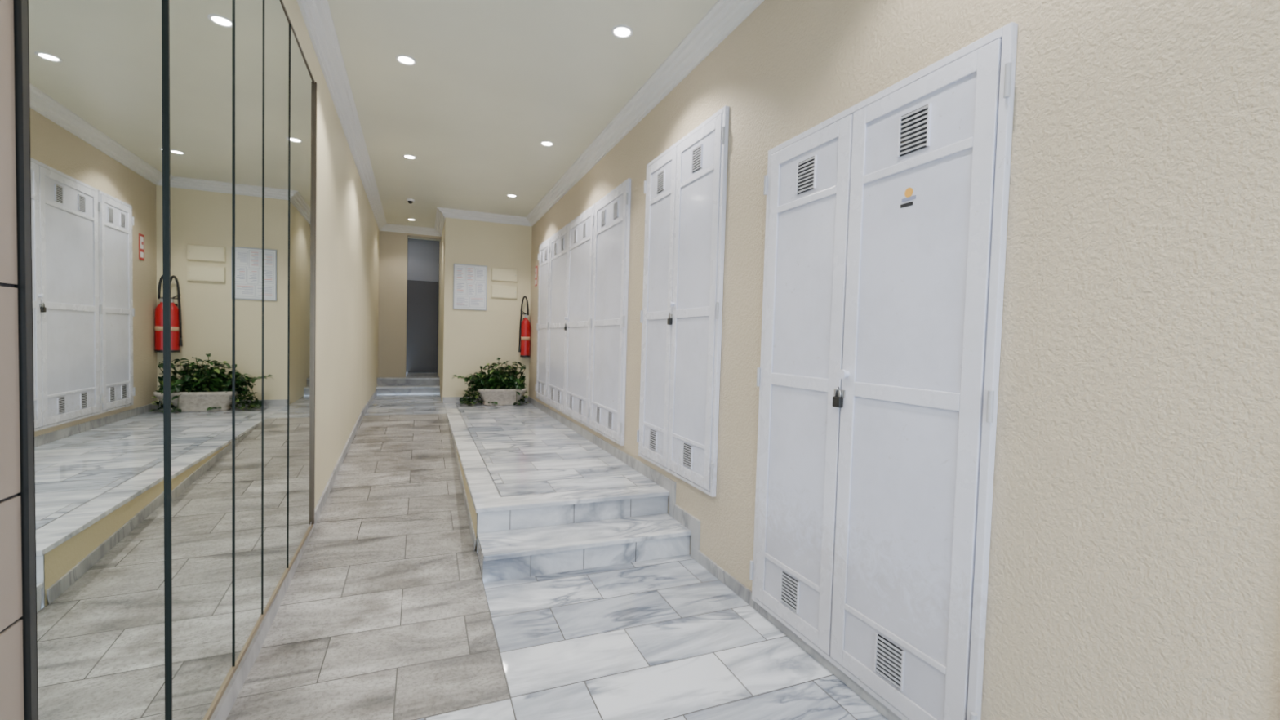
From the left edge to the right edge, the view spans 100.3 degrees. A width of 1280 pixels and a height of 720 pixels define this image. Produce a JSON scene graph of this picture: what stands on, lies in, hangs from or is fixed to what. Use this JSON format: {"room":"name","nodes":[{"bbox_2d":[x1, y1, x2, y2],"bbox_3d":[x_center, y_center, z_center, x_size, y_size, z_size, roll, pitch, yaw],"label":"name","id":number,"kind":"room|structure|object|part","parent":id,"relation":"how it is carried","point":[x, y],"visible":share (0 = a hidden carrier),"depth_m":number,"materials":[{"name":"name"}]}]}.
{"room":"apartment building hallway","nodes":[
{"label":"apartment building hallway","id":0,"kind":"room"},
{"bbox_2d":[282,0,379,509],"bbox_3d":[-2.706,-0.543,4.545,0.200,3.570,14.502,1,2,-23],"label":"wall","id":1,"kind":"structure","parent":0,"point":[348,232],"depth_m":4.77,"materials":[{"name":"beige paint"}]},
{"bbox_2d":[0,0,23,719],"bbox_3d":[-0.933,-0.260,0.584,0.011,3.300,0.708,1,2,-23],"label":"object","id":2,"kind":"structure","parent":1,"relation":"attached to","point":[11,668],"depth_m":0.90,"materials":[{"name":"brown tile"}]},
{"bbox_2d":[13,0,316,719],"bbox_3d":[-1.609,-0.341,2.223,0.029,3.300,2.833,1,2,-23],"label":"wall mirror","id":3,"kind":"object","parent":1,"relation":"attached to","point":[166,150],"visible":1,"depth_m":1.43,"materials":[{"name":"clear glass"}]},
{"bbox_3d":[-1.070,-0.277,0.923,0.019,3.300,0.016,1,2,-22],"label":"frame","id":4,"kind":"part","parent":3,"relation":"part of","materials":[{"name":"black metal"}]},
{"bbox_3d":[-1.185,-0.233,1.197,0.015,2.885,0.566,1,2,-23],"label":"mirror panel","id":5,"kind":"part","parent":3,"relation":"part of","materials":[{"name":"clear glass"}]},
{"bbox_3d":[-1.405,-0.259,1.722,0.015,2.885,0.566,1,2,-23],"label":"mirror panel","id":6,"kind":"part","parent":3,"relation":"part of","materials":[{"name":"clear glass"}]},
{"bbox_3d":[-1.594,-0.281,2.174,0.015,2.885,0.406,1,2,-23],"label":"mirror panel","id":7,"kind":"part","parent":3,"relation":"part of","materials":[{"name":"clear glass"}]},
{"bbox_3d":[-1.658,1.166,2.286,0.023,0.018,2.815,1,2,-23],"label":"brass sill","id":8,"kind":"part","parent":3,"relation":"part of","materials":[{"name":"brown metal"}]},
{"bbox_3d":[-1.774,-0.302,2.602,0.015,2.885,0.516,1,2,-23],"label":"mirror panel","id":9,"kind":"part","parent":3,"relation":"part of","materials":[{"name":"clear glass"}]},
{"bbox_3d":[-1.614,-0.290,2.233,0.029,2.897,2.815,1,2,-23],"label":"bronze frame","id":10,"kind":"part","parent":3,"relation":"part of","materials":[{"name":"brown metal"}]},
{"bbox_3d":[-2.013,-0.330,3.174,0.015,2.885,0.716,1,2,-23],"label":"mirror panel","id":11,"kind":"part","parent":3,"relation":"part of","materials":[{"name":"clear glass"}]},
{"bbox_2d":[209,390,377,719],"bbox_3d":[-2.891,0.951,5.218,0.016,0.425,9.150,1,2,-23],"label":"baseboard","id":12,"kind":"structure","parent":1,"relation":"attached to","point":[221,712],"depth_m":2.51,"materials":[{"name":"stone"}]},
{"bbox_2d":[297,0,386,231],"bbox_3d":[-2.208,-2.130,3.833,0.130,0.121,12.951,1,2,-23],"label":"trim","id":13,"kind":"structure","parent":1,"relation":"attached to","point":[316,14],"depth_m":4.19,"materials":[{"name":"white paint"}]},
{"bbox_3d":[-2.208,-2.130,3.834,0.130,0.121,12.950,1,2,-23],"label":"crown","id":14,"kind":"part","parent":13,"relation":"part of","materials":[{"name":"white paint"}]},
{"bbox_2d":[226,394,510,719],"bbox_3d":[-2.616,0.982,5.765,1.145,0.342,8.350,1,2,-22],"label":"floor","id":15,"kind":"structure","parent":0,"point":[383,613],"depth_m":2.83,"materials":[{"name":"grey stone"}]},
{"bbox_2d":[375,372,439,395],"bbox_3d":[-4.506,0.462,10.454,1.063,0.320,1.798,1,2,-22],"label":"stairs","id":16,"kind":"structure","parent":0,"point":[415,383],"depth_m":9.79,"materials":[{"name":"stone"}]},
{"bbox_2d":[377,231,441,377],"bbox_3d":[-4.380,-0.798,10.120,1.118,3.570,0.200,1,2,-22],"label":"wall","id":17,"kind":"structure","parent":0,"point":[393,246],"depth_m":9.92,"materials":[{"name":"beige paint"}]},
{"bbox_2d":[380,223,440,236],"bbox_3d":[-4.249,-2.414,9.917,1.068,0.121,0.130,1,2,-22],"label":"crown molding","id":18,"kind":"structure","parent":17,"relation":"attached to","point":[388,227],"depth_m":9.91,"materials":[{"name":"white paint"}]},
{"bbox_2d":[405,238,439,376],"bbox_3d":[-4.829,-0.855,11.313,1.288,3.570,0.150,1,2,-22],"label":"wall","id":19,"kind":"structure","parent":0,"point":[423,255],"depth_m":11.28,"materials":[{"name":"grey paint"}]},
{"bbox_2d":[405,276,438,373],"bbox_3d":[-4.777,-0.734,11.197,1.015,2.000,0.105,1,2,-22],"label":"door","id":20,"kind":"structure","parent":19,"relation":"in","point":[422,302],"depth_m":11.26,"materials":[{"name":"grey paint"}]},
{"bbox_2d":[434,208,445,236],"bbox_3d":[-3.472,-2.367,9.255,0.130,0.121,1.945,1,2,-22],"label":"crown molding","id":21,"kind":"structure","parent":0,"point":[440,219],"depth_m":9.15,"materials":[{"name":"white paint"}]},
{"bbox_2d":[437,217,532,400],"bbox_3d":[-3.079,-0.773,10.428,1.524,3.570,3.415,1,2,-22],"label":"wall","id":22,"kind":"structure","parent":0,"point":[468,340],"depth_m":8.80,"materials":[{"name":"beige paint"}]},
{"bbox_2d":[453,263,487,311],"bbox_3d":[-2.756,-1.179,8.681,0.520,0.730,0.024,1,2,-22],"label":"notice board","id":23,"kind":"object","parent":22,"relation":"attached to","point":[469,281],"visible":1,"depth_m":8.67,"materials":[{"name":"grey paper"}]},
{"bbox_2d":[436,207,531,226],"bbox_3d":[-2.494,-2.318,8.676,1.504,0.121,0.130,1,2,-22],"label":"crown molding","id":24,"kind":"structure","parent":22,"relation":"attached to","point":[447,212],"depth_m":8.67,"materials":[{"name":"white paint"}]},
{"bbox_2d":[442,396,527,402],"bbox_3d":[-2.549,0.652,8.861,1.354,0.089,0.014,1,2,-22],"label":"baseboard","id":25,"kind":"structure","parent":22,"relation":"attached to","point":[446,399],"depth_m":8.67,"materials":[{"name":"stone"}]},
{"bbox_2d":[491,267,517,282],"bbox_3d":[-2.246,-1.412,8.867,0.420,0.210,0.042,1,2,-22],"label":"junction box","id":26,"kind":"object","parent":22,"relation":"attached to","point":[497,273],"visible":1,"depth_m":8.85,"materials":[{"name":"beige plastic"}]},
{"bbox_2d":[491,284,517,298],"bbox_3d":[-2.254,-1.132,8.878,0.420,0.210,0.042,1,2,-22],"label":"junction box","id":27,"kind":"object","parent":22,"relation":"attached to","point":[497,291],"visible":1,"depth_m":8.86,"materials":[{"name":"beige plastic"}]},
{"bbox_2d":[518,295,530,357],"bbox_3d":[-1.921,-0.562,8.964,0.161,1.024,0.186,2,2,18],"label":"fire extinguisher","id":28,"kind":"object","parent":22,"relation":"attached to","point":[525,326],"visible":1,"depth_m":8.91,"materials":[{"name":"red paint"}]},
{"bbox_2d":[327,0,718,240],"bbox_3d":[-1.568,-2.271,4.898,2.949,0.120,14.750,1,2,-22],"label":"ceiling","id":29,"kind":"structure","parent":0,"point":[490,81],"depth_m":4.20,"materials":[{"name":"paint"}]},
{"bbox_2d":[395,54,416,65],"bbox_3d":[-1.695,-2.171,3.873,0.140,0.010,0.140,1,2,-22],"label":"recessed light","id":30,"kind":"object","parent":29,"relation":"in","point":[406,60],"visible":1,"depth_m":3.87,"materials":[{"name":"white paint"}]},
{"bbox_2d":[403,154,416,159],"bbox_3d":[-2.582,-2.275,5.992,0.140,0.010,0.140,1,2,-22],"label":"recessed light","id":31,"kind":"object","parent":29,"relation":"in","point":[406,156],"visible":1,"depth_m":5.99,"materials":[{"name":"white paint"}]},
{"bbox_2d":[406,198,414,204],"bbox_3d":[-3.400,-2.344,7.915,0.110,0.062,0.110,1,2,-22],"label":"sensor","id":32,"kind":"object","parent":29,"relation":"attached to","point":[410,201],"depth_m":7.89,"materials":[{"name":"white plastic"}]},
{"bbox_2d":[506,194,516,197],"bbox_3d":[-1.802,-2.310,7.520,0.140,0.010,0.140,1,2,-22],"label":"recessed light","id":33,"kind":"object","parent":29,"relation":"in","point":[508,195],"visible":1,"depth_m":7.51,"materials":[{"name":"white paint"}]},
{"bbox_2d":[539,140,554,146],"bbox_3d":[-0.951,-2.209,5.462,0.140,0.010,0.140,1,2,-22],"label":"recessed light","id":34,"kind":"object","parent":29,"relation":"in","point":[544,143],"visible":1,"depth_m":5.45,"materials":[{"name":"white paint"}]},
{"bbox_2d":[611,25,632,38],"bbox_3d":[-0.115,-2.110,3.440,0.140,0.010,0.140,1,2,-22],"label":"recessed light","id":35,"kind":"object","parent":29,"relation":"in","point":[618,31],"visible":1,"depth_m":3.44,"materials":[{"name":"white paint"}]},
{"bbox_2d":[417,554,888,719],"bbox_3d":[0.133,1.414,0.818,2.499,0.002,5.525,1,2,-22],"label":"floor","id":36,"kind":"structure","parent":0,"point":[664,638],"depth_m":2.45,"materials":[{"name":"stone"}]},
{"bbox_2d":[457,408,690,582],"bbox_3d":[-1.413,1.033,6.119,1.352,0.338,5.973,1,2,-22],"label":"stair risers","id":37,"kind":"object","parent":36,"relation":"on","point":[499,570],"visible":0.36,"depth_m":3.49,"materials":[{"name":"white stone"}]},
{"bbox_2d":[448,422,475,550],"bbox_3d":[-1.768,1.020,5.183,0.014,0.257,3.770,1,2,-22],"label":"baseboard","id":38,"kind":"structure","parent":37,"relation":"attached to","point":[468,511],"depth_m":4.22,"materials":[{"name":"stone"}]},
{"bbox_2d":[454,443,476,548],"bbox_3d":[-2.110,1.011,6.029,0.001,0.328,5.615,1,2,-22],"label":"platform","id":39,"kind":"object","parent":37,"relation":"attached to","point":[473,515],"visible":0.2,"depth_m":3.86,"materials":[{"name":"paint"}]},
{"bbox_2d":[452,357,528,405],"bbox_3d":[-2.356,0.338,8.483,1.163,0.757,0.597,1,2,-25],"label":"potted plant","id":40,"kind":"object","parent":37,"relation":"on","point":[499,387],"visible":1,"depth_m":8.48,"materials":[{"name":"green plant"}]},
{"bbox_3d":[-2.232,0.584,8.610,0.785,0.263,0.388,1,2,-22],"label":"planter","id":41,"kind":"part","parent":40,"relation":"part of","materials":[{"name":"stone"}]},
{"bbox_2d":[443,402,669,513],"bbox_3d":[-1.474,0.840,6.261,1.364,0.031,5.648,1,2,-22],"label":"platform nosing","id":42,"kind":"object","parent":37,"relation":"on","point":[486,498],"visible":0.97,"depth_m":3.84,"materials":[{"name":"stone"}]},
{"bbox_2d":[455,401,657,497],"bbox_3d":[-1.430,0.822,6.395,1.180,0.002,5.431,1,2,-22],"label":"platform","id":43,"kind":"object","parent":37,"relation":"on","point":[524,450],"depth_m":4.99,"materials":[{"name":"stone"}]},
{"bbox_2d":[509,498,636,577],"bbox_3d":[-0.393,1.144,3.506,0.854,0.308,0.364,1,2,-22],"label":"joint","id":44,"kind":"object","parent":37,"relation":"attached to","point":[631,499],"visible":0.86,"depth_m":3.46,"materials":[{"name":"grey tile"}]},
{"bbox_2d":[477,513,691,561],"bbox_3d":[-0.347,1.144,3.509,1.352,0.030,0.389,1,2,-22],"label":"step","id":45,"kind":"structure","parent":37,"relation":"on","point":[501,544],"depth_m":3.44,"materials":[{"name":"stone"}]},
{"bbox_2d":[528,0,1279,719],"bbox_3d":[0.284,-0.438,4.006,0.150,3.570,11.235,1,2,-22],"label":"wall","id":46,"kind":"structure","parent":0,"point":[1134,568],"depth_m":1.45,"materials":[{"name":"beige paint"}]},
{"bbox_2d":[534,266,537,286],"bbox_3d":[-1.678,-1.351,8.623,0.008,0.320,0.140,1,2,-22],"label":"safety sign","id":47,"kind":"object","parent":46,"relation":"attached to","point":[535,277],"visible":1,"depth_m":8.61,"materials":[{"name":"red paint"}]},
{"bbox_2d":[534,237,550,404],"bbox_3d":[-1.445,-0.574,7.980,0.045,2.377,0.792,1,2,-22],"label":"door","id":48,"kind":"structure","parent":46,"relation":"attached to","point":[544,255],"depth_m":7.96,"materials":[{"name":"white paint"}]},
{"bbox_2d":[546,204,595,427],"bbox_3d":[-0.912,-0.509,6.644,0.067,2.377,2.092,1,2,-22],"label":"door","id":49,"kind":"structure","parent":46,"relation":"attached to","point":[571,247],"depth_m":6.44,"materials":[{"name":"white paint"}]},
{"bbox_3d":[-1.094,-0.528,7.118,0.023,2.315,0.991,1,2,-22],"label":"door","id":50,"kind":"part","parent":49,"relation":"part of","materials":[{"name":"white paint"}]},
{"bbox_3d":[-0.927,-0.453,6.636,0.033,0.164,0.085,1,2,-22],"label":"knob and padlock","id":51,"kind":"part","parent":49,"relation":"part of","materials":[{"name":"white paint"}]},
{"bbox_3d":[-0.714,-0.483,6.186,0.023,2.315,1.006,1,2,-22],"label":"door","id":52,"kind":"part","parent":49,"relation":"part of","materials":[{"name":"white paint"}]},
{"bbox_2d":[587,177,631,445],"bbox_3d":[-0.317,-0.439,5.216,0.045,2.377,1.010,1,2,-22],"label":"door","id":53,"kind":"structure","parent":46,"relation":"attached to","point":[611,217],"depth_m":5.12,"materials":[{"name":"white paint"}]},
{"bbox_2d":[527,395,700,550],"bbox_3d":[-0.764,0.930,6.310,0.014,0.355,6.105,1,2,-22],"label":"baseboard","id":54,"kind":"structure","parent":46,"relation":"attached to","point":[687,520],"depth_m":4.30,"materials":[{"name":"grey stone"}]},
{"bbox_2d":[525,0,764,226],"bbox_3d":[0.220,-2.061,3.846,0.130,0.121,11.135,1,2,-22],"label":"crown molding","id":55,"kind":"structure","parent":46,"relation":"attached to","point":[725,15],"depth_m":4.02,"materials":[{"name":"white paint"}]},
{"bbox_2d":[636,105,728,497],"bbox_3d":[0.244,-0.369,3.813,0.067,2.376,1.235,1,2,-22],"label":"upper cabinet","id":56,"kind":"object","parent":46,"relation":"attached to","point":[685,186],"visible":1,"depth_m":3.66,"materials":[{"name":"white paint"}]},
{"bbox_3d":[0.136,-0.380,4.104,0.023,2.314,0.529,1,2,-22],"label":"door","id":57,"kind":"part","parent":56,"relation":"part of","materials":[{"name":"white paint"}]},
{"bbox_3d":[0.217,-0.336,3.834,0.033,0.164,0.085,1,2,-22],"label":"knob and padlock","id":58,"kind":"part","parent":56,"relation":"part of","materials":[{"name":"white paint"}]},
{"bbox_3d":[0.355,-0.354,3.568,0.023,2.314,0.611,1,2,-22],"label":"door","id":59,"kind":"part","parent":56,"relation":"part of","materials":[{"name":"white paint"}]},
{"bbox_2d":[690,545,902,719],"bbox_3d":[1.313,1.394,1.215,0.014,0.075,5.130,1,2,-22],"label":"baseboard","id":60,"kind":"structure","parent":46,"relation":"attached to","point":[738,588],"depth_m":2.66,"materials":[{"name":"stone"}]},
{"bbox_2d":[749,22,1017,719],"bbox_3d":[0.870,0.126,2.267,0.067,2.395,1.271,1,2,-22],"label":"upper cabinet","id":61,"kind":"object","parent":46,"relation":"attached to","point":[877,375],"visible":1,"depth_m":2.05,"materials":[{"name":"white paint"}]},
{"bbox_3d":[0.761,0.115,2.559,0.023,2.333,0.561,1,2,-22],"label":"door","id":62,"kind":"part","parent":61,"relation":"part of","materials":[{"name":"white paint"}]},
{"bbox_3d":[0.849,0.120,2.273,0.033,0.164,0.085,1,2,-22],"label":"knob and padlock","id":63,"kind":"part","parent":61,"relation":"part of","materials":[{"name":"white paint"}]},
{"bbox_3d":[0.987,0.142,2.007,0.023,2.333,0.615,1,2,-22],"label":"door","id":64,"kind":"part","parent":61,"relation":"part of","materials":[{"name":"white paint"}]}
]}

